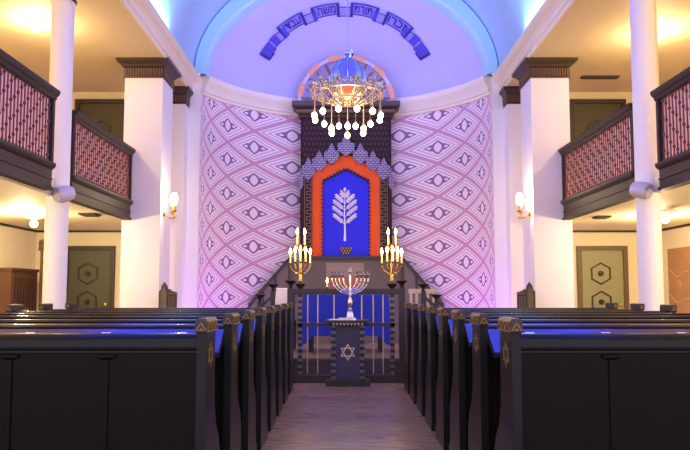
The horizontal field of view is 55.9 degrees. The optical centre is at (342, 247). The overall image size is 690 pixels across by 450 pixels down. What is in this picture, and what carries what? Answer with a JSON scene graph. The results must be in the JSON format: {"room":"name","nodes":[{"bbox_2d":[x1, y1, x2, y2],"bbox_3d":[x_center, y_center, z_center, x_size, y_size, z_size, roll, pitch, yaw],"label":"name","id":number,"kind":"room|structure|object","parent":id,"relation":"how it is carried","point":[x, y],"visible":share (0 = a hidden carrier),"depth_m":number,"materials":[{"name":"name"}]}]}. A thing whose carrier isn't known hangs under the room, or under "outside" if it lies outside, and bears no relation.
{"room":"house of worship","nodes":[
{"label":"house of worship","id":0,"kind":"room"},
{"bbox_2d":[0,225,36,268],"bbox_3d":[-7.450,-1.336,7.411,0.150,6.300,16.600,0,-4,0],"label":"wall","id":1,"kind":"structure","parent":0,"point":[17,246],"depth_m":14.74,"materials":[{"name":"beige paint"}]},
{"bbox_2d":[0,223,36,231],"bbox_3d":[-7.360,-0.963,7.370,0.030,0.050,16.570,0,-4,0],"label":"trim","id":2,"kind":"structure","parent":1,"relation":"attached to","point":[1,224],"depth_m":14.69,"materials":[{"name":"brown wood"}]},
{"bbox_2d":[0,175,121,229],"bbox_3d":[-5.945,-1.147,7.398,2.860,0.320,16.600,0,-4,0],"label":"ceiling","id":3,"kind":"structure","parent":0,"point":[17,199],"depth_m":11.88,"materials":[{"name":"beige paint"}]},
{"bbox_2d":[0,49,60,190],"bbox_3d":[-4.430,-1.853,6.615,0.210,1.539,6.600,0,-4,0],"label":"balcony balustrade","id":4,"kind":"object","parent":3,"relation":"attached to","point":[27,101],"visible":1,"depth_m":9.05,"materials":[{"name":"brown wood"}]},
{"bbox_2d":[23,215,44,227],"bbox_3d":[-6.065,-0.498,12.766,0.400,0.225,0.400,0,-4,0],"label":"ceiling lamp","id":5,"kind":"object","parent":3,"relation":"attached to","point":[33,223],"visible":0.99,"depth_m":12.70,"materials":[{"name":"beige glass"}]},
{"bbox_2d":[78,213,100,216],"bbox_3d":[-4.815,-0.616,12.373,0.320,0.045,0.320,0,-4,0],"label":"ceiling vent","id":6,"kind":"object","parent":3,"relation":"in","point":[80,214],"visible":1,"depth_m":12.27,"materials":[{"name":"brown metal"}]},
{"bbox_2d":[69,110,135,219],"bbox_3d":[-4.430,-1.403,12.047,0.210,1.480,2.980,0,-4,0],"label":"balcony balustrade","id":7,"kind":"object","parent":3,"relation":"attached to","point":[100,162],"visible":1,"depth_m":11.79,"materials":[{"name":"brown wood"}]},
{"bbox_2d":[0,0,184,91],"bbox_3d":[-5.545,-4.439,7.628,3.660,0.120,16.600,0,-4,0],"label":"ceiling","id":8,"kind":"structure","parent":0,"point":[104,30],"depth_m":12.65,"materials":[{"name":"beige paint"}]},
{"bbox_2d":[25,16,48,32],"bbox_3d":[-5.515,-3.981,11.706,0.400,0.225,0.400,0,-4,0],"label":"ceiling lamp","id":9,"kind":"object","parent":8,"relation":"attached to","point":[37,21],"visible":1,"depth_m":11.65,"materials":[{"name":"beige"}]},
{"bbox_2d":[36,78,638,310],"bbox_3d":[0.085,-0.808,16.832,14.920,6.560,2.270,0,-4,0],"label":"wall","id":10,"kind":"structure","parent":0,"point":[442,161],"depth_m":16.68,"materials":[{"name":"paint"}]},
{"bbox_2d":[37,230,120,231],"bbox_3d":[-5.955,-0.384,15.650,2.840,0.050,0.030,0,-4,0],"label":"trim","id":11,"kind":"structure","parent":10,"relation":"attached to","point":[37,230],"depth_m":15.64,"materials":[{"name":"brown wood"}]},
{"bbox_2d":[66,246,115,307],"bbox_3d":[-6.065,1.175,15.511,1.200,2.420,0.090,0,-4,0],"label":"door","id":12,"kind":"structure","parent":10,"relation":"in","point":[90,269],"depth_m":15.55,"materials":[{"name":"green wood"}]},
{"bbox_2d":[74,99,123,140],"bbox_3d":[-5.835,-2.167,15.745,1.360,2.880,0.090,0,-4,0],"label":"door","id":13,"kind":"structure","parent":10,"relation":"in","point":[108,113],"depth_m":15.83,"materials":[{"name":"brown wood"}]},
{"bbox_2d":[120,0,200,88],"bbox_3d":[-3.610,-4.568,7.637,0.250,0.400,16.600,0,-4,0],"label":"trim","id":14,"kind":"structure","parent":10,"relation":"attached to","point":[144,12],"depth_m":12.90,"materials":[{"name":"beige paint"}]},
{"bbox_2d":[201,76,490,116],"bbox_3d":[0.085,-3.894,17.001,7.106,0.460,2.365,0,-4,0],"label":"trim","id":15,"kind":"structure","parent":10,"relation":"attached to","point":[213,88],"depth_m":16.97,"materials":[{"name":"beige paint"}]},
{"bbox_2d":[194,0,498,75],"bbox_3d":[0.085,-5.616,15.956,7.500,2.910,0.450,0,-4,0],"label":"trim","id":16,"kind":"structure","parent":10,"relation":"attached to","point":[232,12],"depth_m":15.74,"materials":[{"name":"blue paint"}]},
{"bbox_2d":[492,0,575,89],"bbox_3d":[3.780,-4.568,7.637,0.250,0.400,16.600,0,-4,0],"label":"trim","id":17,"kind":"structure","parent":10,"relation":"attached to","point":[550,12],"depth_m":12.91,"materials":[{"name":"beige paint"}]},
{"bbox_2d":[569,99,625,140],"bbox_3d":[6.205,-2.167,15.745,1.360,2.880,0.090,0,-4,0],"label":"door","id":18,"kind":"structure","parent":10,"relation":"in","point":[585,114],"depth_m":15.83,"materials":[{"name":"brown wood"}]},
{"bbox_2d":[576,246,629,308],"bbox_3d":[6.215,1.175,15.511,1.200,2.420,0.090,0,-4,0],"label":"door","id":19,"kind":"structure","parent":10,"relation":"in","point":[602,271],"depth_m":15.55,"materials":[{"name":"green paint"}]},
{"bbox_2d":[572,230,635,231],"bbox_3d":[6.125,-0.384,15.650,2.840,0.050,0.030,0,-4,0],"label":"trim","id":20,"kind":"structure","parent":10,"relation":"attached to","point":[572,230],"depth_m":15.64,"materials":[{"name":"brown wood"}]},
{"bbox_2d":[200,0,492,98],"bbox_3d":[0.085,-5.274,17.120,7.155,2.391,2.320,0,-4,0],"label":"ceiling","id":21,"kind":"structure","parent":0,"point":[454,60],"depth_m":17.16,"materials":[{"name":"paint"}]},
{"bbox_2d":[259,3,430,60],"bbox_3d":[0.060,-5.614,16.991,4.516,1.225,0.863,0,-4,0],"label":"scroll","id":22,"kind":"object","parent":21,"relation":"attached to","point":[390,19],"visible":1,"depth_m":16.94,"materials":[{"name":"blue paint"}]},
{"bbox_2d":[150,0,544,65],"bbox_3d":[0.085,-6.171,7.649,7.400,2.860,16.400,0,-4,0],"label":"vault","id":23,"kind":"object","parent":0,"point":[505,21],"visible":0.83,"depth_m":14.63,"materials":[{"name":"blue paint"}]},
{"bbox_2d":[309,0,385,137],"bbox_3d":[0.085,-4.676,11.855,1.391,5.298,1.391,0,-4,0],"label":"chandelier","id":24,"kind":"object","parent":23,"relation":"hanging from","point":[347,84],"visible":1,"depth_m":11.51,"materials":[{"name":"gold"},{"name":"blue glass"},{"name":"white glass"}]},
{"bbox_2d":[261,343,449,449],"bbox_3d":[0.085,1.947,8.485,15.200,0.100,19.200,0,-4,0],"label":"floor","id":25,"kind":"structure","parent":0,"point":[314,416],"depth_m":6.58,"materials":[{"name":"brown wood"}]},
{"bbox_2d":[0,268,39,312],"bbox_3d":[-7.069,1.367,13.964,0.553,1.820,1.210,0,-4,0],"label":"tall cabinet","id":26,"kind":"object","parent":25,"relation":"on","point":[17,285],"visible":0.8,"depth_m":13.70,"materials":[{"name":"brown wood"}]},
{"bbox_2d":[38,239,43,303],"bbox_3d":[-6.935,1.063,15.062,0.360,2.580,0.300,0,-4,0],"label":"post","id":27,"kind":"object","parent":25,"relation":"on","point":[41,243],"visible":0.37,"depth_m":15.08,"materials":[{"name":"brown wood"}]},
{"bbox_2d":[42,0,76,308],"bbox_3d":[-4.530,-1.081,10.341,0.520,6.200,0.520,0,-4,0],"label":"column","id":28,"kind":"structure","parent":25,"relation":"on","point":[54,291],"depth_m":10.25,"materials":[{"name":"white paint"}]},
{"bbox_2d":[52,186,75,202],"bbox_3d":[-4.338,-0.825,10.133,0.260,0.284,0.321,-3,-5,40],"label":"loudspeaker","id":29,"kind":"object","parent":28,"relation":"attached to","point":[61,194],"visible":0.99,"depth_m":10.04,"materials":[{"name":"grey plastic"}]},
{"bbox_2d":[52,188,60,201],"bbox_3d":[-4.418,-0.803,10.034,0.230,0.230,0.032,-3,11,38],"label":"grille","id":30,"kind":"object","parent":29,"relation":"attached to","point":[56,192],"depth_m":10.00,"materials":[{"name":"grey"}]},
{"bbox_2d":[0,317,219,449],"bbox_3d":[-2.132,0.955,3.418,2.936,1.172,0.507,0,-4,0],"label":"pew","id":31,"kind":"object","parent":25,"relation":"on","point":[59,391],"visible":1,"depth_m":3.22,"materials":[{"name":"paint"}]},
{"bbox_2d":[0,313,240,449],"bbox_3d":[-2.132,1.001,4.080,2.936,1.172,0.670,0,-4,0],"label":"pew","id":32,"kind":"object","parent":25,"relation":"on","point":[227,409],"visible":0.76,"depth_m":3.96,"materials":[{"name":"paint"}]},
{"bbox_2d":[0,310,256,449],"bbox_3d":[-2.132,1.053,4.823,2.936,1.172,0.670,0,-4,0],"label":"pew","id":33,"kind":"object","parent":25,"relation":"on","point":[246,396],"visible":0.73,"depth_m":4.71,"materials":[{"name":"black paint"}]},
{"bbox_2d":[0,307,267,449],"bbox_3d":[-2.132,1.105,5.566,2.936,1.172,0.670,0,-4,0],"label":"pew","id":34,"kind":"object","parent":25,"relation":"on","point":[260,382],"visible":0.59,"depth_m":5.46,"materials":[{"name":"black paint"}]},
{"bbox_2d":[0,306,275,430],"bbox_3d":[-2.132,1.157,6.310,2.936,1.172,0.670,0,-4,0],"label":"pew","id":35,"kind":"object","parent":25,"relation":"on","point":[269,318],"visible":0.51,"depth_m":6.20,"materials":[{"name":"black paint"}]},
{"bbox_2d":[5,304,282,415],"bbox_3d":[-2.132,1.209,7.053,2.936,1.172,0.670,0,-4,0],"label":"pew","id":36,"kind":"object","parent":25,"relation":"on","point":[18,308],"visible":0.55,"depth_m":6.94,"materials":[{"name":"black paint"}]},
{"bbox_2d":[116,57,181,307],"bbox_3d":[-4.185,-0.833,13.892,1.100,6.200,1.100,0,-4,0],"label":"pillar","id":37,"kind":"structure","parent":25,"relation":"on","point":[149,81],"depth_m":13.57,"materials":[{"name":"white paint"}]},
{"bbox_2d":[163,193,177,218],"bbox_3d":[-3.634,-0.867,13.774,0.318,0.528,0.336,0,-4,0],"label":"wall sconce","id":38,"kind":"object","parent":37,"relation":"attached to","point":[173,198],"visible":1,"depth_m":13.65,"materials":[{"name":"white glass"}]},
{"bbox_2d":[38,303,287,403],"bbox_3d":[-2.132,1.261,7.796,2.936,1.172,0.670,0,-4,0],"label":"pew","id":39,"kind":"object","parent":25,"relation":"on","point":[46,306],"visible":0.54,"depth_m":7.69,"materials":[{"name":"black paint"}]},
{"bbox_2d":[158,282,176,307],"bbox_3d":[-3.534,1.443,12.896,0.373,1.520,0.470,0,-4,0],"label":"carved chair","id":40,"kind":"object","parent":25,"relation":"on","point":[167,297],"visible":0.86,"depth_m":13.10,"materials":[{"name":"brown wood"}]},
{"bbox_2d":[65,302,292,393],"bbox_3d":[-2.132,1.313,8.539,2.936,1.172,0.670,0,-4,0],"label":"pew","id":41,"kind":"object","parent":25,"relation":"on","point":[74,305],"visible":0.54,"depth_m":8.44,"materials":[{"name":"black paint"}]},
{"bbox_2d":[169,86,193,307],"bbox_3d":[-3.970,-0.720,15.513,0.635,6.200,0.575,0,-4,0],"label":"pillar","id":42,"kind":"structure","parent":25,"relation":"on","point":[182,95],"depth_m":15.42,"materials":[{"name":"white paint"}]},
{"bbox_2d":[248,257,288,307],"bbox_3d":[-1.910,1.368,16.765,1.030,2.210,0.260,0,-4,0],"label":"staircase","id":43,"kind":"structure","parent":25,"relation":"on","point":[279,277],"depth_m":16.71,"materials":[{"name":"black wood"}]},
{"bbox_2d":[288,100,403,342],"bbox_3d":[0.085,-0.682,17.480,3.120,6.400,0.860,0,-4,0],"label":"ark","id":44,"kind":"object","parent":25,"relation":"on","point":[318,148],"visible":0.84,"depth_m":17.29,"materials":[{"name":"brown wood"}]},
{"bbox_2d":[312,155,379,255],"bbox_3d":[0.085,-1.127,17.303,1.860,2.778,0.109,0,-4,0],"label":"curtain","id":45,"kind":"object","parent":44,"relation":"hanging from","point":[345,193],"visible":0.94,"depth_m":17.27,"materials":[{"name":"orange fabric"}]},
{"bbox_2d":[297,55,394,99],"bbox_3d":[0.088,-4.547,17.547,2.635,1.321,0.085,0,-4,0],"label":"sunburst","id":46,"kind":"object","parent":44,"relation":"on","point":[315,68],"visible":0.38,"depth_m":17.52,"materials":[{"name":"orange"}]},
{"bbox_2d":[301,256,390,259],"bbox_3d":[0.085,0.285,17.102,2.400,0.093,0.200,0,-4,0],"label":"shelf","id":47,"kind":"object","parent":44,"relation":"attached to","point":[302,257],"depth_m":17.00,"materials":[{"name":"black wood"}]},
{"bbox_2d":[326,319,369,386],"bbox_3d":[0.070,1.491,9.239,0.620,0.915,0.340,0,-4,0],"label":"lectern","id":48,"kind":"object","parent":25,"relation":"on","point":[347,336],"visible":0.99,"depth_m":9.14,"materials":[{"name":"brown wood"}]},
{"bbox_2d":[329,268,370,319],"bbox_3d":[0.105,0.666,9.316,0.598,0.740,0.170,0,-4,0],"label":"menorah","id":49,"kind":"object","parent":48,"relation":"on","point":[351,292],"visible":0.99,"depth_m":9.31,"materials":[{"name":"silver metal"}]},
{"bbox_2d":[293,344,404,382],"bbox_3d":[0.085,1.896,10.844,3.800,0.330,2.900,0,-4,0],"label":"platform","id":50,"kind":"object","parent":25,"relation":"on","point":[324,350],"visible":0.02,"depth_m":9.68,"materials":[{"name":"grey wood"}]},
{"bbox_2d":[254,283,278,307],"bbox_3d":[-1.220,1.135,10.346,0.397,1.118,0.182,0,-4,0],"label":"railing","id":51,"kind":"object","parent":50,"relation":"on","point":[271,298],"visible":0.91,"depth_m":10.33,"materials":[{"name":"brown wood"}]},
{"bbox_2d":[275,290,295,349],"bbox_3d":[-1.015,1.247,11.240,0.400,1.020,0.400,0,-4,0],"label":"chair","id":52,"kind":"object","parent":50,"relation":"on","point":[275,290],"visible":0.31,"depth_m":11.06,"materials":[{"name":"brown wood"}]},
{"bbox_2d":[275,288,286,304],"bbox_3d":[-1.015,0.909,11.078,0.302,0.432,0.091,0,-4,0],"label":"cloth","id":53,"kind":"object","parent":52,"relation":"on","point":[281,293],"visible":0.56,"depth_m":11.05,"materials":[{"name":"white fabric"}]},
{"bbox_2d":[309,337,382,351],"bbox_3d":[0.050,1.271,10.938,1.320,0.930,0.600,0,-4,0],"label":"table","id":54,"kind":"object","parent":50,"relation":"on","point":[311,341],"visible":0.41,"depth_m":10.65,"materials":[{"name":"brown wood"}]},
{"bbox_2d":[302,295,389,344],"bbox_3d":[0.065,1.217,10.947,1.571,0.840,0.871,0,-4,0],"label":"table cloth","id":55,"kind":"object","parent":54,"relation":"on","point":[325,302],"visible":0.7,"depth_m":10.61,"materials":[{"name":"blue fabric"}]},
{"bbox_2d":[285,280,407,373],"bbox_3d":[0.050,1.174,9.601,1.828,1.378,0.174,0,-4,0],"label":"railing","id":56,"kind":"object","parent":50,"relation":"on","point":[291,291],"visible":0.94,"depth_m":9.58,"materials":[{"name":"brown wood"}]},
{"bbox_2d":[289,228,311,288],"bbox_3d":[-0.639,0.162,9.657,0.327,0.905,0.202,-2,-4,22],"label":"candelabrum","id":57,"kind":"object","parent":56,"relation":"on","point":[300,285],"visible":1,"depth_m":9.64,"materials":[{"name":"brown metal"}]},
{"bbox_2d":[295,282,304,288],"bbox_3d":[-0.630,0.564,9.644,0.160,0.100,0.156,0,-4,0],"label":"cup","id":58,"kind":"object","parent":57,"relation":"on","point":[300,285],"depth_m":9.60,"materials":[{"name":"brown metal"}]},
{"bbox_2d":[380,228,402,288],"bbox_3d":[0.721,0.162,9.657,0.327,0.905,0.202,-2,-4,22],"label":"candelabrum","id":59,"kind":"object","parent":56,"relation":"on","point":[391,285],"visible":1,"depth_m":9.64,"materials":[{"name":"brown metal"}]},
{"bbox_2d":[387,282,396,288],"bbox_3d":[0.730,0.564,9.644,0.160,0.100,0.156,0,-4,0],"label":"cup","id":60,"kind":"object","parent":59,"relation":"on","point":[391,285],"depth_m":9.60,"materials":[{"name":"brown metal"}]},
{"bbox_2d":[409,289,435,305],"bbox_3d":[1.415,1.258,11.540,0.480,1.040,0.080,0,-4,0],"label":"balustrade","id":61,"kind":"object","parent":50,"relation":"on","point":[416,291],"visible":0.32,"depth_m":11.54,"materials":[{"name":"beige wood"}]},
{"bbox_2d":[418,283,441,307],"bbox_3d":[1.390,1.135,10.346,0.397,1.118,0.182,0,-4,0],"label":"railing","id":62,"kind":"object","parent":50,"relation":"on","point":[423,286],"visible":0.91,"depth_m":10.33,"materials":[{"name":"brown wood"}]},
{"bbox_2d":[403,257,443,340],"bbox_3d":[2.080,1.368,16.765,1.030,2.210,0.260,0,-4,0],"label":"stair railing","id":63,"kind":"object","parent":25,"relation":"on","point":[413,278],"depth_m":16.71,"materials":[{"name":"black wood"}]},
{"bbox_2d":[404,302,617,393],"bbox_3d":[2.195,1.313,8.539,2.746,1.172,0.670,0,-4,0],"label":"pew","id":64,"kind":"object","parent":25,"relation":"on","point":[608,305],"visible":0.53,"depth_m":8.44,"materials":[{"name":"black paint"}]},
{"bbox_2d":[499,86,523,307],"bbox_3d":[4.140,-0.720,15.513,0.635,6.200,0.575,0,-4,0],"label":"pillar","id":65,"kind":"structure","parent":25,"relation":"on","point":[510,95],"depth_m":15.42,"materials":[{"name":"white paint"}]},
{"bbox_2d":[517,282,535,307],"bbox_3d":[3.704,1.443,12.896,0.373,1.520,0.470,0,-4,0],"label":"carved chair","id":66,"kind":"object","parent":25,"relation":"on","point":[526,297],"visible":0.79,"depth_m":13.10,"materials":[{"name":"brown wood"}]},
{"bbox_2d":[410,303,644,403],"bbox_3d":[2.195,1.261,7.796,2.746,1.172,0.670,0,-4,0],"label":"pew","id":67,"kind":"object","parent":25,"relation":"on","point":[633,306],"visible":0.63,"depth_m":7.69,"materials":[{"name":"black paint"}]},
{"bbox_2d":[512,57,577,307],"bbox_3d":[4.355,-0.833,13.892,1.100,6.200,1.100,0,-4,0],"label":"pillar","id":68,"kind":"structure","parent":25,"relation":"on","point":[543,81],"depth_m":13.57,"materials":[{"name":"white paint"}]},
{"bbox_2d":[516,193,530,218],"bbox_3d":[3.804,-0.867,13.774,0.318,0.528,0.336,0,-4,0],"label":"wall sconce","id":69,"kind":"object","parent":68,"relation":"attached to","point":[519,197],"visible":1,"depth_m":13.65,"materials":[{"name":"white glass"}]},
{"bbox_2d":[417,304,676,415],"bbox_3d":[2.195,1.209,7.053,2.746,1.172,0.670,0,-4,0],"label":"pew","id":70,"kind":"object","parent":25,"relation":"on","point":[664,308],"visible":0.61,"depth_m":6.94,"materials":[{"name":"black paint"}]},
{"bbox_2d":[425,306,689,430],"bbox_3d":[2.195,1.157,6.310,2.746,1.172,0.670,0,-4,0],"label":"pew","id":71,"kind":"object","parent":25,"relation":"on","point":[432,317],"visible":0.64,"depth_m":6.20,"materials":[{"name":"black paint"}]},
{"bbox_2d":[435,307,689,449],"bbox_3d":[2.195,1.105,5.566,2.746,1.172,0.670,0,-4,0],"label":"pew","id":72,"kind":"object","parent":25,"relation":"on","point":[445,323],"visible":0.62,"depth_m":5.46,"materials":[{"name":"black paint"}]},
{"bbox_2d":[449,310,689,449],"bbox_3d":[2.195,1.053,4.823,2.746,1.172,0.670,0,-4,0],"label":"pew","id":73,"kind":"object","parent":25,"relation":"on","point":[462,382],"visible":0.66,"depth_m":4.71,"materials":[{"name":"black paint"}]},
{"bbox_2d":[468,313,689,449],"bbox_3d":[2.195,1.001,4.080,2.746,1.172,0.670,0,-4,0],"label":"pew","id":74,"kind":"object","parent":25,"relation":"on","point":[484,412],"visible":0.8,"depth_m":3.96,"materials":[{"name":"wood"}]},
{"bbox_2d":[495,317,689,449],"bbox_3d":[2.195,0.955,3.418,2.746,1.172,0.507,0,-4,0],"label":"pew","id":75,"kind":"object","parent":25,"relation":"on","point":[560,391],"visible":1,"depth_m":3.23,"materials":[{"name":"paint"}]},
{"bbox_2d":[629,0,663,310],"bbox_3d":[4.660,-1.109,9.952,0.520,6.200,0.520,0,-4,0],"label":"column","id":76,"kind":"structure","parent":25,"relation":"on","point":[642,22],"depth_m":9.85,"materials":[{"name":"white paint"}]},
{"bbox_2d":[629,181,653,199],"bbox_3d":[4.468,-0.852,9.743,0.260,0.284,0.321,3,-5,-40],"label":"loudspeaker","id":77,"kind":"object","parent":76,"relation":"attached to","point":[642,190],"visible":1,"depth_m":9.65,"materials":[{"name":"grey plastic"}]},
{"bbox_2d":[644,184,653,198],"bbox_3d":[4.548,-0.830,9.645,0.230,0.230,0.032,3,11,-38],"label":"grille","id":78,"kind":"object","parent":77,"relation":"attached to","point":[648,188],"depth_m":9.61,"materials":[{"name":"grey"}]},
{"bbox_2d":[508,0,689,91],"bbox_3d":[5.715,-4.439,7.628,3.660,0.120,16.600,0,-4,0],"label":"ceiling","id":79,"kind":"structure","parent":0,"point":[596,32],"depth_m":12.76,"materials":[{"name":"beige paint"}]},
{"bbox_2d":[580,75,619,78],"bbox_3d":[5.835,-3.858,14.755,0.850,0.045,0.150,0,-4,0],"label":"ceiling vent","id":80,"kind":"object","parent":79,"relation":"in","point":[582,76],"visible":1,"depth_m":14.69,"materials":[{"name":"brown"}]},
{"bbox_2d":[657,27,667,41],"bbox_3d":[5.885,-3.946,12.205,0.400,0.225,0.400,0,-4,0],"label":"ceiling lamp","id":81,"kind":"object","parent":79,"relation":"attached to","point":[660,30],"visible":0.31,"depth_m":12.12,"materials":[{"name":"beige"}]},
{"bbox_2d":[572,170,689,229],"bbox_3d":[6.115,-1.147,7.398,2.860,0.320,16.600,0,-4,0],"label":"ceiling","id":82,"kind":"structure","parent":0,"point":[623,217],"depth_m":12.48,"materials":[{"name":"beige paint"}]},
{"bbox_2d":[558,103,634,219],"bbox_3d":[4.600,-1.417,11.853,0.210,1.480,3.370,0,-4,0],"label":"balcony balustrade","id":83,"kind":"object","parent":82,"relation":"attached to","point":[598,171],"visible":0.99,"depth_m":11.58,"materials":[{"name":"brown wood"}]},
{"bbox_2d":[592,215,611,218],"bbox_3d":[5.085,-0.588,12.772,0.280,0.045,0.280,0,-4,0],"label":"ceiling vent","id":84,"kind":"object","parent":82,"relation":"in","point":[597,216],"visible":1,"depth_m":12.65,"materials":[{"name":"brown metal"}]},
{"bbox_2d":[654,0,658,86],"bbox_3d":[5.170,-2.612,10.809,0.170,3.080,0.170,0,-4,0],"label":"column","id":85,"kind":"structure","parent":82,"relation":"on","point":[655,8],"depth_m":10.79,"materials":[{"name":"beige paint"}]},
{"bbox_2d":[661,210,676,222],"bbox_3d":[5.935,-0.554,11.968,0.400,0.225,0.400,0,-4,0],"label":"ceiling lamp","id":86,"kind":"object","parent":82,"relation":"attached to","point":[665,218],"visible":0.88,"depth_m":11.90,"materials":[{"name":"beige glass"}]},
{"bbox_2d":[650,66,689,190],"bbox_3d":[4.600,-1.758,6.388,0.210,1.458,6.160,0,-4,0],"label":"balcony balustrade","id":87,"kind":"object","parent":82,"relation":"attached to","point":[671,98],"visible":1,"depth_m":9.00,"materials":[{"name":"brown wood"}]},
{"bbox_2d":[662,226,689,304],"bbox_3d":[7.620,-1.336,7.411,0.150,6.300,16.600,0,-4,0],"label":"wall","id":88,"kind":"structure","parent":0,"point":[679,237],"depth_m":15.01,"materials":[{"name":"beige paint"}]},
{"bbox_2d":[662,223,689,230],"bbox_3d":[7.530,-0.963,7.370,0.030,0.050,16.570,0,-4,0],"label":"trim","id":89,"kind":"structure","parent":88,"relation":"attached to","point":[684,225],"depth_m":14.66,"materials":[{"name":"brown wood"}]},
{"bbox_2d":[667,246,689,312],"bbox_3d":[7.503,1.133,14.055,0.075,2.300,1.700,0,-4,0],"label":"board","id":90,"kind":"object","parent":88,"relation":"attached to","point":[678,258],"visible":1,"depth_m":14.44,"materials":[{"name":"wood"}]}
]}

